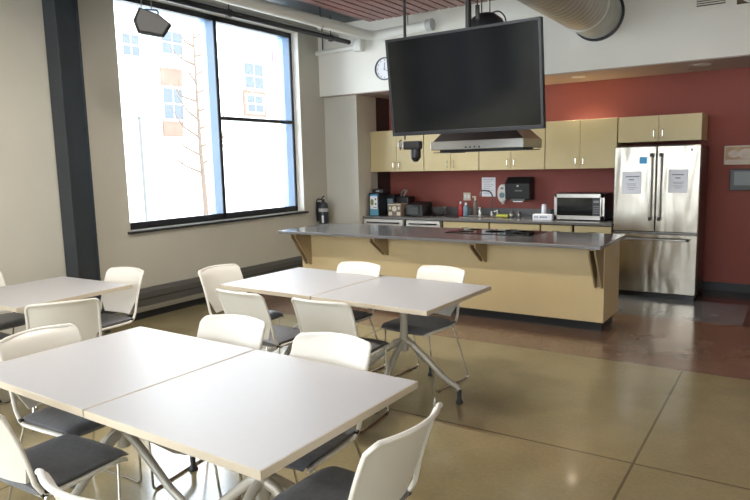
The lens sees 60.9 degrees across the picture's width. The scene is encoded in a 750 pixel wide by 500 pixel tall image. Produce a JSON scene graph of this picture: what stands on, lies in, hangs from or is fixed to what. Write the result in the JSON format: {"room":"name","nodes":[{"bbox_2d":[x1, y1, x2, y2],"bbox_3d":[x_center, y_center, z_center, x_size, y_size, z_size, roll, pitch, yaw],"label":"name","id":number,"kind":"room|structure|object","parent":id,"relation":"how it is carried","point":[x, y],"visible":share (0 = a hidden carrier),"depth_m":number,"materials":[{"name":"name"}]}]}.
{"room":"common room","nodes":[
{"label":"common room","id":0,"kind":"room"},
{"bbox_2d":[42,0,109,335],"bbox_3d":[-2.896,-1.289,6.094,0.240,4.300,0.280,4,9,33],"label":"steel column","id":1,"kind":"structure","parent":0,"point":[60,17],"depth_m":6.06,"materials":[{"name":"black metal"}]},
{"bbox_2d":[0,0,327,334],"bbox_3d":[-4.292,-0.998,4.573,0.380,4.400,14.700,4,9,33],"label":"wall","id":2,"kind":"structure","parent":0,"point":[31,232],"depth_m":6.47,"materials":[{"name":"beige paint"}]},
{"bbox_2d":[103,256,302,320],"bbox_3d":[-1.748,0.411,8.149,0.114,0.325,3.750,4,9,33],"label":"radiator cover","id":3,"kind":"object","parent":2,"relation":"attached to","point":[172,296],"visible":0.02,"depth_m":7.34,"materials":[{"name":"grey metal"}]},
{"bbox_2d":[113,0,308,233],"bbox_3d":[-1.985,-1.617,7.980,0.405,2.530,3.000,4,9,33],"label":"window","id":4,"kind":"structure","parent":2,"relation":"in","point":[208,23],"depth_m":8.17,"materials":[{"name":"grey"}]},
{"bbox_2d":[316,196,328,223],"bbox_3d":[-0.784,-0.593,9.450,0.194,0.429,0.159,4,9,33],"label":"fire extinguisher","id":5,"kind":"object","parent":2,"relation":"attached to","point":[322,216],"visible":0.97,"depth_m":9.40,"materials":[{"name":"grey metal"}]},
{"bbox_2d":[266,0,361,22],"bbox_3d":[-3.834,-2.572,3.437,0.480,0.400,13.120,4,9,33],"label":"roof beam","id":6,"kind":"structure","parent":0,"point":[296,4],"depth_m":8.24,"materials":[{"name":"grey metal"}]},
{"bbox_2d":[164,0,350,44],"bbox_3d":[-3.969,-2.226,3.689,0.351,0.345,12.900,4,9,33],"label":"track","id":7,"kind":"object","parent":6,"relation":"attached to","point":[229,12],"visible":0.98,"depth_m":7.47,"materials":[{"name":"black metal"}]},
{"bbox_2d":[324,95,377,223],"bbox_3d":[-0.344,-0.989,9.727,0.585,2.606,0.510,4,9,33],"label":"wall","id":8,"kind":"structure","parent":0,"point":[350,120],"depth_m":9.46,"materials":[{"name":"beige paint"}]},
{"bbox_2d":[0,289,749,499],"bbox_3d":[-0.091,1.397,2.147,10.150,0.100,14.700,4,9,33],"label":"floor","id":9,"kind":"structure","parent":0,"point":[652,404],"depth_m":4.11,"materials":[{"name":"concrete"}]},
{"bbox_2d":[0,332,10,404],"bbox_3d":[-2.897,0.683,4.473,0.475,0.828,0.587,4,9,33],"label":"chair","id":10,"kind":"object","parent":9,"relation":"on","point":[2,335],"visible":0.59,"depth_m":4.54,"materials":[{"name":"white plastic"}]},
{"bbox_2d":[0,272,25,334],"bbox_3d":[-3.038,0.598,5.125,0.587,0.828,0.475,3,9,27],"label":"chair","id":11,"kind":"object","parent":9,"relation":"on","point":[7,320],"visible":0.5,"depth_m":5.05,"materials":[{"name":"white plastic"}]},
{"bbox_2d":[24,298,101,431],"bbox_3d":[-2.039,0.695,4.231,0.475,0.828,0.587,-5,9,-26],"label":"chair","id":12,"kind":"object","parent":9,"relation":"on","point":[85,314],"visible":0.38,"depth_m":4.00,"materials":[{"name":"white plastic"}]},
{"bbox_2d":[0,414,128,499],"bbox_3d":[-1.343,0.908,2.532,0.475,0.828,0.587,3,9,31],"label":"chair","id":13,"kind":"object","parent":9,"relation":"on","point":[70,460],"visible":0.98,"depth_m":2.51,"materials":[{"name":"grey fabric"}]},
{"bbox_2d":[35,468,93,499],"bbox_3d":[-0.622,0.977,1.888,0.475,0.828,0.587,4,9,33],"label":"chair","id":14,"kind":"object","parent":9,"relation":"on","point":[44,477],"visible":1,"depth_m":1.63,"materials":[{"name":"white plastic"}]},
{"bbox_2d":[0,276,131,402],"bbox_3d":[-2.501,0.667,4.859,0.912,0.737,0.905,3,9,31],"label":"table","id":15,"kind":"object","parent":9,"relation":"on","point":[13,298],"visible":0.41,"depth_m":4.77,"materials":[{"name":"white laminate"}]},
{"bbox_2d":[0,323,141,499],"bbox_3d":[-1.500,0.826,3.162,0.587,0.828,0.475,3,9,30],"label":"chair","id":16,"kind":"object","parent":9,"relation":"on","point":[50,420],"visible":0.48,"depth_m":3.10,"materials":[{"name":"white plastic"}]},
{"bbox_2d":[97,267,143,336],"bbox_3d":[-2.128,0.587,5.044,0.475,0.828,0.587,3,9,29],"label":"chair","id":17,"kind":"object","parent":9,"relation":"on","point":[123,301],"visible":0.64,"depth_m":5.14,"materials":[{"name":"white plastic"}]},
{"bbox_2d":[0,326,255,499],"bbox_3d":[-1.204,0.879,3.053,0.912,0.737,0.905,4,9,34],"label":"table","id":18,"kind":"object","parent":9,"relation":"on","point":[75,378],"visible":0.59,"depth_m":2.93,"materials":[{"name":"white laminate"}]},
{"bbox_2d":[147,314,265,499],"bbox_3d":[-0.847,0.798,3.253,0.475,0.828,0.587,2,9,26],"label":"chair","id":19,"kind":"object","parent":9,"relation":"on","point":[239,330],"visible":0.34,"depth_m":3.40,"materials":[{"name":"white plastic"}]},
{"bbox_2d":[198,264,283,353],"bbox_3d":[-1.074,0.553,5.105,0.587,0.828,0.475,4,9,34],"label":"chair","id":20,"kind":"object","parent":9,"relation":"on","point":[210,277],"visible":0.35,"depth_m":5.12,"materials":[{"name":"white plastic"}]},
{"bbox_2d":[83,349,417,499],"bbox_3d":[-0.447,0.930,2.539,0.912,0.737,0.905,4,9,34],"label":"table","id":21,"kind":"object","parent":9,"relation":"on","point":[253,414],"visible":0.94,"depth_m":2.38,"materials":[{"name":"white laminate"}]},
{"bbox_2d":[215,289,299,353],"bbox_3d":[-0.756,0.641,4.397,0.475,0.828,0.587,4,9,34],"label":"chair","id":22,"kind":"object","parent":9,"relation":"on","point":[254,305],"visible":0.58,"depth_m":4.18,"materials":[{"name":"white plastic"}]},
{"bbox_2d":[219,267,383,355],"bbox_3d":[-0.545,0.597,5.019,0.912,0.737,0.905,4,9,35],"label":"table","id":23,"kind":"object","parent":9,"relation":"on","point":[302,283],"visible":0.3,"depth_m":4.86,"materials":[{"name":"white laminate"}]},
{"bbox_2d":[239,332,371,499],"bbox_3d":[-0.300,0.841,2.836,0.475,0.828,0.587,3,9,29],"label":"chair","id":24,"kind":"object","parent":9,"relation":"on","point":[339,349],"visible":0.36,"depth_m":2.93,"materials":[{"name":"white plastic"}]},
{"bbox_2d":[291,298,389,433],"bbox_3d":[-0.212,0.671,4.073,0.475,0.828,0.587,3,9,29],"label":"chair","id":25,"kind":"object","parent":9,"relation":"on","point":[312,315],"visible":0.46,"depth_m":3.85,"materials":[{"name":"white plastic"}]},
{"bbox_2d":[271,402,442,499],"bbox_3d":[-0.073,0.923,2.187,0.587,0.828,0.475,4,9,35],"label":"chair","id":26,"kind":"object","parent":9,"relation":"on","point":[385,470],"visible":1,"depth_m":2.06,"materials":[{"name":"white plastic"}]},
{"bbox_2d":[336,262,385,371],"bbox_3d":[-0.245,0.542,5.034,0.475,0.828,0.587,4,9,35],"label":"chair","id":27,"kind":"object","parent":9,"relation":"on","point":[365,268],"visible":0.3,"depth_m":5.12,"materials":[{"name":"white plastic"}]},
{"bbox_2d":[364,218,405,225],"bbox_3d":[0.330,-0.107,9.658,0.690,0.785,0.825,4,9,33],"label":"appliance","id":28,"kind":"object","parent":9,"relation":"on","point":[395,222],"visible":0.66,"depth_m":9.27,"materials":[{"name":"silver metal"}]},
{"bbox_2d":[362,213,612,225],"bbox_3d":[1.523,-0.443,8.836,3.562,0.032,0.809,4,9,33],"label":"countertop","id":29,"kind":"structure","parent":28,"relation":"on","point":[527,219],"depth_m":8.43,"materials":[{"name":"grey stone"}]},
{"bbox_2d":[369,193,385,215],"bbox_3d":[0.038,-0.689,9.558,0.170,0.335,0.206,4,9,33],"label":"coffee machine","id":30,"kind":"object","parent":29,"relation":"on","point":[377,201],"visible":0.89,"depth_m":9.48,"materials":[{"name":"black plastic"}]},
{"bbox_2d":[372,189,388,192],"bbox_3d":[0.080,-0.882,9.521,0.190,0.055,0.173,4,9,33],"label":"case","id":31,"kind":"object","parent":30,"relation":"on","point":[373,190],"visible":1,"depth_m":9.46,"materials":[{"name":"black plastic"}]},
{"bbox_2d":[386,194,400,213],"bbox_3d":[0.282,-0.696,9.692,0.150,0.300,0.214,4,9,33],"label":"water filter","id":32,"kind":"object","parent":29,"relation":"on","point":[390,198],"visible":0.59,"depth_m":9.61,"materials":[{"name":"black plastic"}]},
{"bbox_2d":[388,203,407,216],"bbox_3d":[0.336,-0.594,9.364,0.220,0.185,0.202,4,9,33],"label":"printed box","id":33,"kind":"object","parent":29,"relation":"on","point":[394,209],"visible":0.98,"depth_m":9.28,"materials":[{"name":"brown cardboard"}]},
{"bbox_2d":[396,189,414,203],"bbox_3d":[0.460,-0.731,9.614,0.220,0.383,0.220,4,9,33],"label":"coffee grinder","id":34,"kind":"object","parent":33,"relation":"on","point":[400,199],"visible":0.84,"depth_m":9.52,"materials":[{"name":"black plastic"}]},
{"bbox_2d":[405,201,431,215],"bbox_3d":[0.629,-0.604,9.290,0.290,0.189,0.321,4,9,33],"label":"toaster oven","id":35,"kind":"object","parent":29,"relation":"on","point":[416,208],"visible":0.99,"depth_m":9.21,"materials":[{"name":"black metal"}]},
{"bbox_2d":[431,207,447,215],"bbox_3d":[0.934,-0.559,9.240,0.250,0.120,0.250,4,9,33],"label":"glass bowl","id":36,"kind":"object","parent":29,"relation":"on","point":[439,211],"visible":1,"depth_m":9.17,"materials":[{"name":"clear"}]},
{"bbox_2d":[458,201,462,214],"bbox_3d":[1.233,-0.599,9.181,0.072,0.200,0.050,4,9,33],"label":"soap bottle","id":37,"kind":"object","parent":29,"relation":"on","point":[460,207],"visible":1,"depth_m":9.16,"materials":[{"name":"red plastic"}]},
{"bbox_2d":[463,202,468,215],"bbox_3d":[1.295,-0.584,9.094,0.084,0.190,0.058,4,9,33],"label":"soap bottle","id":38,"kind":"object","parent":29,"relation":"on","point":[465,208],"visible":1,"depth_m":9.07,"materials":[{"name":"blue plastic"}]},
{"bbox_2d":[472,196,477,214],"bbox_3d":[1.423,-0.627,9.075,0.078,0.275,0.047,4,9,33],"label":"pump bottle","id":39,"kind":"object","parent":29,"relation":"on","point":[475,204],"visible":1,"depth_m":9.06,"materials":[{"name":"brown"}]},
{"bbox_2d":[478,207,481,215],"bbox_3d":[1.476,-0.539,8.980,0.060,0.122,0.036,4,9,33],"label":"pump bottle","id":40,"kind":"object","parent":29,"relation":"on","point":[480,210],"visible":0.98,"depth_m":8.96,"materials":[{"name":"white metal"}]},
{"bbox_2d":[459,215,509,218],"bbox_3d":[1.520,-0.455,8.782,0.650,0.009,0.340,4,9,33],"label":"sink","id":41,"kind":"object","parent":29,"relation":"in","point":[467,216],"visible":0.9,"depth_m":8.74,"materials":[{"name":"silver metal"}]},
{"bbox_2d":[459,215,486,217],"bbox_3d":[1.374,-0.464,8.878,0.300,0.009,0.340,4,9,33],"label":"basin","id":42,"kind":"object","parent":41,"relation":"in","point":[468,216],"depth_m":8.90,"materials":[{"name":"silver metal"}]},
{"bbox_2d":[483,216,509,218],"bbox_3d":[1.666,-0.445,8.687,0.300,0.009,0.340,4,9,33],"label":"basin","id":43,"kind":"object","parent":41,"relation":"in","point":[490,217],"depth_m":8.66,"materials":[{"name":"silver metal"}]},
{"bbox_2d":[496,214,508,216],"bbox_3d":[1.746,-0.475,8.714,0.170,0.038,0.070,4,9,33],"label":"sponge","id":44,"kind":"object","parent":41,"relation":"on","point":[497,215],"visible":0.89,"depth_m":8.68,"materials":[{"name":"yellow"}]},
{"bbox_2d":[479,190,496,215],"bbox_3d":[1.606,-0.667,8.995,0.264,0.367,0.071,1,8,17],"label":"faucet","id":45,"kind":"object","parent":29,"relation":"on","point":[492,211],"visible":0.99,"depth_m":8.98,"materials":[{"name":"grey metal"}]},
{"bbox_2d":[509,211,514,217],"bbox_3d":[1.849,-0.480,8.597,0.072,0.090,0.071,4,9,33],"label":"jar","id":46,"kind":"object","parent":29,"relation":"on","point":[512,214],"visible":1,"depth_m":8.57,"materials":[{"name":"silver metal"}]},
{"bbox_2d":[533,214,553,219],"bbox_3d":[2.162,-0.425,8.202,0.250,0.072,0.102,4,9,33],"label":"sign","id":47,"kind":"object","parent":29,"relation":"on","point":[535,216],"visible":1,"depth_m":8.16,"materials":[{"name":"white plastic"}]},
{"bbox_2d":[541,204,546,213],"bbox_3d":[2.208,-0.503,8.330,0.080,0.190,0.080,4,9,33],"label":"paper cup","id":48,"kind":"object","parent":29,"relation":"on","point":[544,206],"visible":0.67,"depth_m":8.30,"materials":[{"name":"white paper"}]},
{"bbox_2d":[554,192,612,220],"bbox_3d":[2.637,-0.554,8.093,0.620,0.335,0.428,4,9,33],"label":"microwave","id":49,"kind":"object","parent":29,"relation":"on","point":[567,205],"visible":1,"depth_m":7.95,"materials":[{"name":"silver metal"}]},
{"bbox_2d":[311,276,490,413],"bbox_3d":[0.205,0.650,4.493,0.912,0.737,0.905,4,9,35],"label":"table","id":50,"kind":"object","parent":9,"relation":"on","point":[403,295],"visible":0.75,"depth_m":4.37,"materials":[{"name":"white laminate"}]},
{"bbox_2d":[406,220,442,226],"bbox_3d":[0.881,-0.072,9.298,0.570,0.785,0.825,4,9,33],"label":"appliance","id":51,"kind":"object","parent":9,"relation":"on","point":[421,223],"visible":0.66,"depth_m":8.92,"materials":[{"name":"silver metal"}]},
{"bbox_2d":[381,265,468,392],"bbox_3d":[0.373,0.566,4.747,0.475,0.828,0.587,5,10,40],"label":"chair","id":52,"kind":"object","parent":9,"relation":"on","point":[420,325],"visible":0.64,"depth_m":4.72,"materials":[{"name":"white plastic"}]},
{"bbox_2d":[290,234,619,330],"bbox_3d":[0.694,0.253,6.985,3.600,0.832,0.875,4,9,33],"label":"kitchen island","id":53,"kind":"object","parent":9,"relation":"on","point":[561,287],"visible":0.58,"depth_m":6.37,"materials":[{"name":"beige laminate"}]},
{"bbox_2d":[278,223,625,249],"bbox_3d":[0.676,-0.175,6.929,3.695,0.032,1.000,4,9,33],"label":"island countertop","id":54,"kind":"structure","parent":53,"relation":"on","point":[571,240],"depth_m":6.51,"materials":[{"name":"grey stone"}]},
{"bbox_2d":[445,228,546,235],"bbox_3d":[1.285,-0.194,6.812,0.960,0.007,0.480,4,9,33],"label":"cooktop","id":55,"kind":"object","parent":54,"relation":"in","point":[462,230],"visible":1,"depth_m":6.77,"materials":[{"name":"black glass"}]},
{"bbox_2d":[443,221,489,228],"bbox_3d":[1.431,-0.025,8.962,0.684,0.815,0.789,4,9,33],"label":"base cabinet","id":56,"kind":"object","parent":9,"relation":"on","point":[448,224],"visible":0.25,"depth_m":8.60,"materials":[{"name":"brown wood"}]},
{"bbox_2d":[490,222,540,230],"bbox_3d":[2.007,0.012,8.585,0.684,0.815,0.789,4,9,33],"label":"base cabinet","id":57,"kind":"object","parent":9,"relation":"on","point":[493,225],"visible":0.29,"depth_m":8.22,"materials":[{"name":"brown wood"}]},
{"bbox_2d":[541,224,573,231],"bbox_3d":[2.465,0.042,8.286,0.399,0.815,0.789,4,9,33],"label":"base cabinet","id":58,"kind":"object","parent":9,"relation":"on","point":[544,227],"visible":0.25,"depth_m":7.92,"materials":[{"name":"brown wood"}]},
{"bbox_2d":[574,225,614,233],"bbox_3d":[2.832,0.065,8.045,0.449,0.815,0.789,4,9,33],"label":"base cabinet","id":59,"kind":"object","parent":9,"relation":"on","point":[577,228],"visible":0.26,"depth_m":7.68,"materials":[{"name":"brown wood"}]},
{"bbox_2d":[613,144,707,299],"bbox_3d":[3.377,-0.358,7.574,0.905,1.752,0.803,4,9,33],"label":"refrigerator","id":60,"kind":"object","parent":9,"relation":"on","point":[662,249],"visible":0.87,"depth_m":7.28,"materials":[{"name":"grey metal"}]},
{"bbox_2d":[622,171,640,193],"bbox_3d":[2.961,-0.776,7.369,0.210,0.257,0.009,4,9,33],"label":"paper notice","id":61,"kind":"object","parent":60,"relation":"attached to","point":[631,181],"visible":1,"depth_m":7.37,"materials":[{"name":"white paper"}]},
{"bbox_2d":[639,157,646,163],"bbox_3d":[3.058,-1.022,7.274,0.080,0.075,0.002,4,9,33],"label":"sticker","id":62,"kind":"object","parent":60,"relation":"attached to","point":[643,160],"visible":1,"depth_m":7.27,"materials":[{"name":"blue paper"}]},
{"bbox_2d":[668,169,687,192],"bbox_3d":[3.370,-0.766,7.099,0.200,0.260,0.009,4,9,33],"label":"paper notice","id":63,"kind":"object","parent":60,"relation":"attached to","point":[677,178],"visible":1,"depth_m":7.10,"materials":[{"name":"white paper"}]},
{"bbox_2d":[376,98,390,194],"bbox_3d":[-0.102,-1.044,10.091,0.585,2.606,0.370,4,9,33],"label":"wall","id":64,"kind":"structure","parent":0,"point":[382,105],"depth_m":9.83,"materials":[{"name":"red paint"}]},
{"bbox_2d":[317,0,749,96],"bbox_3d":[3.423,-2.902,7.099,9.550,1.682,0.980,4,9,33],"label":"wall","id":65,"kind":"structure","parent":0,"point":[650,31],"depth_m":7.18,"materials":[{"name":"white paint"}]},
{"bbox_2d":[375,57,387,79],"bbox_3d":[0.130,-2.483,8.736,0.308,0.308,0.034,4,9,33],"label":"wall clock","id":66,"kind":"object","parent":65,"relation":"attached to","point":[381,72],"visible":0.62,"depth_m":8.76,"materials":[{"name":"grey plastic"}]},
{"bbox_2d":[691,0,730,11],"bbox_3d":[3.441,-2.646,6.524,0.355,0.365,0.016,4,9,33],"label":"air vent","id":67,"kind":"object","parent":65,"relation":"in","point":[697,5],"visible":1,"depth_m":6.55,"materials":[{"name":"white metal"}]},
{"bbox_2d":[731,0,749,9],"bbox_3d":[3.761,-2.611,6.317,0.390,0.395,0.016,4,9,33],"label":"air vent","id":68,"kind":"object","parent":65,"relation":"in","point":[736,4],"visible":1,"depth_m":6.40,"materials":[{"name":"white metal"}]},
{"bbox_2d":[320,54,749,98],"bbox_3d":[3.445,-2.063,7.214,9.550,0.012,0.976,4,9,33],"label":"ceiling","id":69,"kind":"structure","parent":0,"point":[740,61],"depth_m":7.39,"materials":[{"name":"beige paint"}]},
{"bbox_2d":[694,63,710,65],"bbox_3d":[3.578,-2.023,6.973,0.176,0.008,0.176,4,9,33],"label":"recessed light","id":70,"kind":"object","parent":69,"relation":"in","point":[702,64],"visible":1,"depth_m":6.95,"materials":[{"name":"white"}]},
{"bbox_2d":[389,67,749,288],"bbox_3d":[3.794,-1.633,7.790,10.150,4.400,0.250,4,9,33],"label":"wall","id":71,"kind":"structure","parent":0,"point":[723,95],"depth_m":7.78,"materials":[{"name":"red paint"}]},
{"bbox_2d":[370,131,423,171],"bbox_3d":[0.452,-1.478,9.531,0.901,0.595,0.574,4,9,33],"label":"upper cabinet","id":72,"kind":"object","parent":71,"relation":"attached to","point":[386,156],"visible":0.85,"depth_m":9.37,"materials":[{"name":"brown wood"}]},
{"bbox_2d":[424,134,478,170],"bbox_3d":[1.186,-1.431,9.050,0.843,0.595,0.574,4,9,33],"label":"upper cabinet","id":73,"kind":"object","parent":71,"relation":"attached to","point":[433,161],"visible":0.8,"depth_m":8.90,"materials":[{"name":"brown wood"}]},
{"bbox_2d":[463,193,470,199],"bbox_3d":[1.353,-0.786,9.382,0.116,0.115,0.009,4,9,33],"label":"wall outlet","id":74,"kind":"object","parent":71,"relation":"attached to","point":[466,196],"visible":1,"depth_m":9.38,"materials":[{"name":"beige plastic"}]},
{"bbox_2d":[482,177,495,196],"bbox_3d":[1.635,-0.907,9.179,0.210,0.275,0.003,4,9,33],"label":"paper sheet","id":75,"kind":"object","parent":71,"relation":"attached to","point":[488,183],"visible":0.93,"depth_m":9.17,"materials":[{"name":"white paper"}]},
{"bbox_2d":[497,184,506,203],"bbox_3d":[1.812,-0.791,9.021,0.149,0.278,0.100,4,9,33],"label":"soap dispenser","id":76,"kind":"object","parent":71,"relation":"attached to","point":[501,190],"visible":0.81,"depth_m":8.99,"materials":[{"name":"white plastic"}]},
{"bbox_2d":[479,128,545,169],"bbox_3d":[1.922,-1.384,8.569,0.903,0.595,0.574,4,9,33],"label":"upper cabinet","id":77,"kind":"object","parent":71,"relation":"attached to","point":[519,159],"visible":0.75,"depth_m":8.34,"materials":[{"name":"brown wood"}]},
{"bbox_2d":[505,177,533,201],"bbox_3d":[1.996,-0.840,8.824,0.360,0.340,0.212,4,9,33],"label":"dispenser","id":78,"kind":"object","parent":71,"relation":"attached to","point":[517,189],"visible":1,"depth_m":8.75,"materials":[{"name":"black plastic"}]},
{"bbox_2d":[432,207,612,217],"bbox_3d":[1.738,-0.555,9.154,3.562,0.096,0.020,4,9,33],"label":"backsplash","id":79,"kind":"structure","parent":71,"relation":"attached to","point":[451,210],"depth_m":9.06,"materials":[{"name":"grey stone"}]},
{"bbox_2d":[545,118,626,168],"bbox_3d":[2.670,-1.336,8.080,0.873,0.595,0.574,4,9,33],"label":"upper cabinet","id":80,"kind":"object","parent":71,"relation":"attached to","point":[587,143],"visible":0.95,"depth_m":7.86,"materials":[{"name":"brown wood"}]},
{"bbox_2d":[618,113,707,142],"bbox_3d":[3.413,-1.436,7.571,0.895,0.297,0.574,4,9,33],"label":"upper cabinet","id":81,"kind":"object","parent":71,"relation":"attached to","point":[691,126],"visible":1,"depth_m":7.35,"materials":[{"name":"brown wood"}]},
{"bbox_2d":[702,281,749,292],"bbox_3d":[5.882,0.550,6.576,4.500,0.100,0.012,4,9,33],"label":"baseboard","id":82,"kind":"structure","parent":71,"relation":"attached to","point":[720,286],"depth_m":7.66,"materials":[{"name":"black rubber"}]},
{"bbox_2d":[724,145,749,164],"bbox_3d":[4.279,-1.100,7.385,0.420,0.220,0.020,4,9,33],"label":"framed picture","id":83,"kind":"object","parent":71,"relation":"attached to","point":[733,155],"visible":1,"depth_m":7.43,"materials":[{"name":"beige plastic"}]},
{"bbox_2d":[729,169,749,190],"bbox_3d":[4.299,-0.816,7.407,0.320,0.250,0.032,4,9,33],"label":"wall panel","id":84,"kind":"object","parent":71,"relation":"attached to","point":[739,178],"visible":1,"depth_m":7.42,"materials":[{"name":"grey plastic"}]},
{"bbox_3d":[-0.198,-2.962,1.557,10.150,0.100,14.700,4,9,33],"label":"ceiling","id":85,"kind":"structure","parent":0,"visible":0},
{"bbox_2d":[133,0,171,37],"bbox_3d":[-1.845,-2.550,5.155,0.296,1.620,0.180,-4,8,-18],"label":"speaker","id":86,"kind":"object","parent":85,"relation":"hanging from","point":[147,22],"visible":1,"depth_m":5.17},
{"bbox_2d":[214,0,434,39],"bbox_3d":[-3.203,-2.500,3.002,1.022,1.056,12.875,4,9,33],"label":"pipe","id":87,"kind":"object","parent":85,"relation":"hanging from","point":[261,6],"visible":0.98,"depth_m":7.68,"materials":[{"name":"white metal"}]},
{"bbox_2d":[315,16,364,55],"bbox_3d":[-0.526,-3.339,8.986,0.820,1.130,0.115,4,9,33],"label":"pipe","id":88,"kind":"object","parent":85,"relation":"hanging from","point":[358,45],"visible":0.94,"depth_m":8.95,"materials":[{"name":"white metal"}]},
{"bbox_2d":[300,0,493,21],"bbox_3d":[1.359,-2.656,2.929,7.784,0.950,6.600,4,9,33],"label":"ceiling panel","id":89,"kind":"object","parent":85,"relation":"hanging from","point":[367,10],"visible":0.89,"depth_m":7.11,"materials":[{"name":"brown wood"}]},
{"bbox_2d":[403,0,479,36],"bbox_3d":[0.544,-1.962,5.560,0.780,1.290,0.120,4,9,33],"label":"mount","id":90,"kind":"object","parent":89,"relation":"attached to","point":[467,2],"visible":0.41,"depth_m":5.38,"materials":[{"name":"black metal"}]},
{"bbox_2d":[385,16,545,135],"bbox_3d":[0.741,-1.428,5.421,1.430,0.850,0.186,4,9,34],"label":"television","id":91,"kind":"object","parent":90,"relation":"attached to","point":[489,77],"visible":1,"depth_m":5.34,"materials":[{"name":"black plastic"}]},
{"bbox_2d":[398,136,422,161],"bbox_3d":[0.318,-0.951,5.827,0.230,0.295,0.096,4,9,33],"label":"video camera","id":92,"kind":"object","parent":91,"relation":"attached to","point":[415,147],"visible":1,"depth_m":5.77,"materials":[{"name":"black plastic"}]},
{"bbox_2d":[431,0,541,152],"bbox_3d":[1.141,-1.845,6.617,1.035,1.635,0.546,4,9,33],"label":"range hood","id":93,"kind":"object","parent":89,"relation":"hanging from","point":[508,140],"visible":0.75,"depth_m":6.46,"materials":[{"name":"silver metal"}]},
{"bbox_2d":[517,0,624,41],"bbox_3d":[1.223,-2.745,5.196,0.580,1.375,4.620,4,9,33],"label":"spiral duct","id":94,"kind":"object","parent":85,"relation":"hanging from","point":[592,20],"visible":1,"depth_m":6.37,"materials":[{"name":"white metal"}]},
{"label":"outside","id":95,"kind":"structure","parent":0,"visible":0},
{"bbox_3d":[-19.439,-1.505,30.824,53.650,0.100,90.000,4,9,33],"label":"terrain","id":96,"kind":"structure","parent":95,"visible":0},
{"bbox_2d":[137,116,147,220],"bbox_3d":[-5.078,-1.290,14.064,0.100,3.270,0.095,4,9,33],"label":"post","id":97,"kind":"object","parent":96,"relation":"on","point":[138,117],"visible":0.85,"depth_m":13.97,"materials":[{"name":"grey"}]},
{"bbox_2d":[113,3,283,222],"bbox_3d":[-10.232,-6.874,31.157,8.100,10.000,38.000,4,9,33],"label":"apartment building","id":98,"kind":"structure","parent":96,"relation":"on","point":[148,68],"depth_m":27.45,"materials":[{"name":"grey"}]},
{"bbox_2d":[164,21,232,214],"bbox_3d":[-4.186,-2.647,15.243,0.574,5.601,2.010,5,10,40],"label":"bare tree","id":99,"kind":"object","parent":96,"relation":"on","point":[201,171],"visible":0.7,"depth_m":15.11,"materials":[{"name":"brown plant"}]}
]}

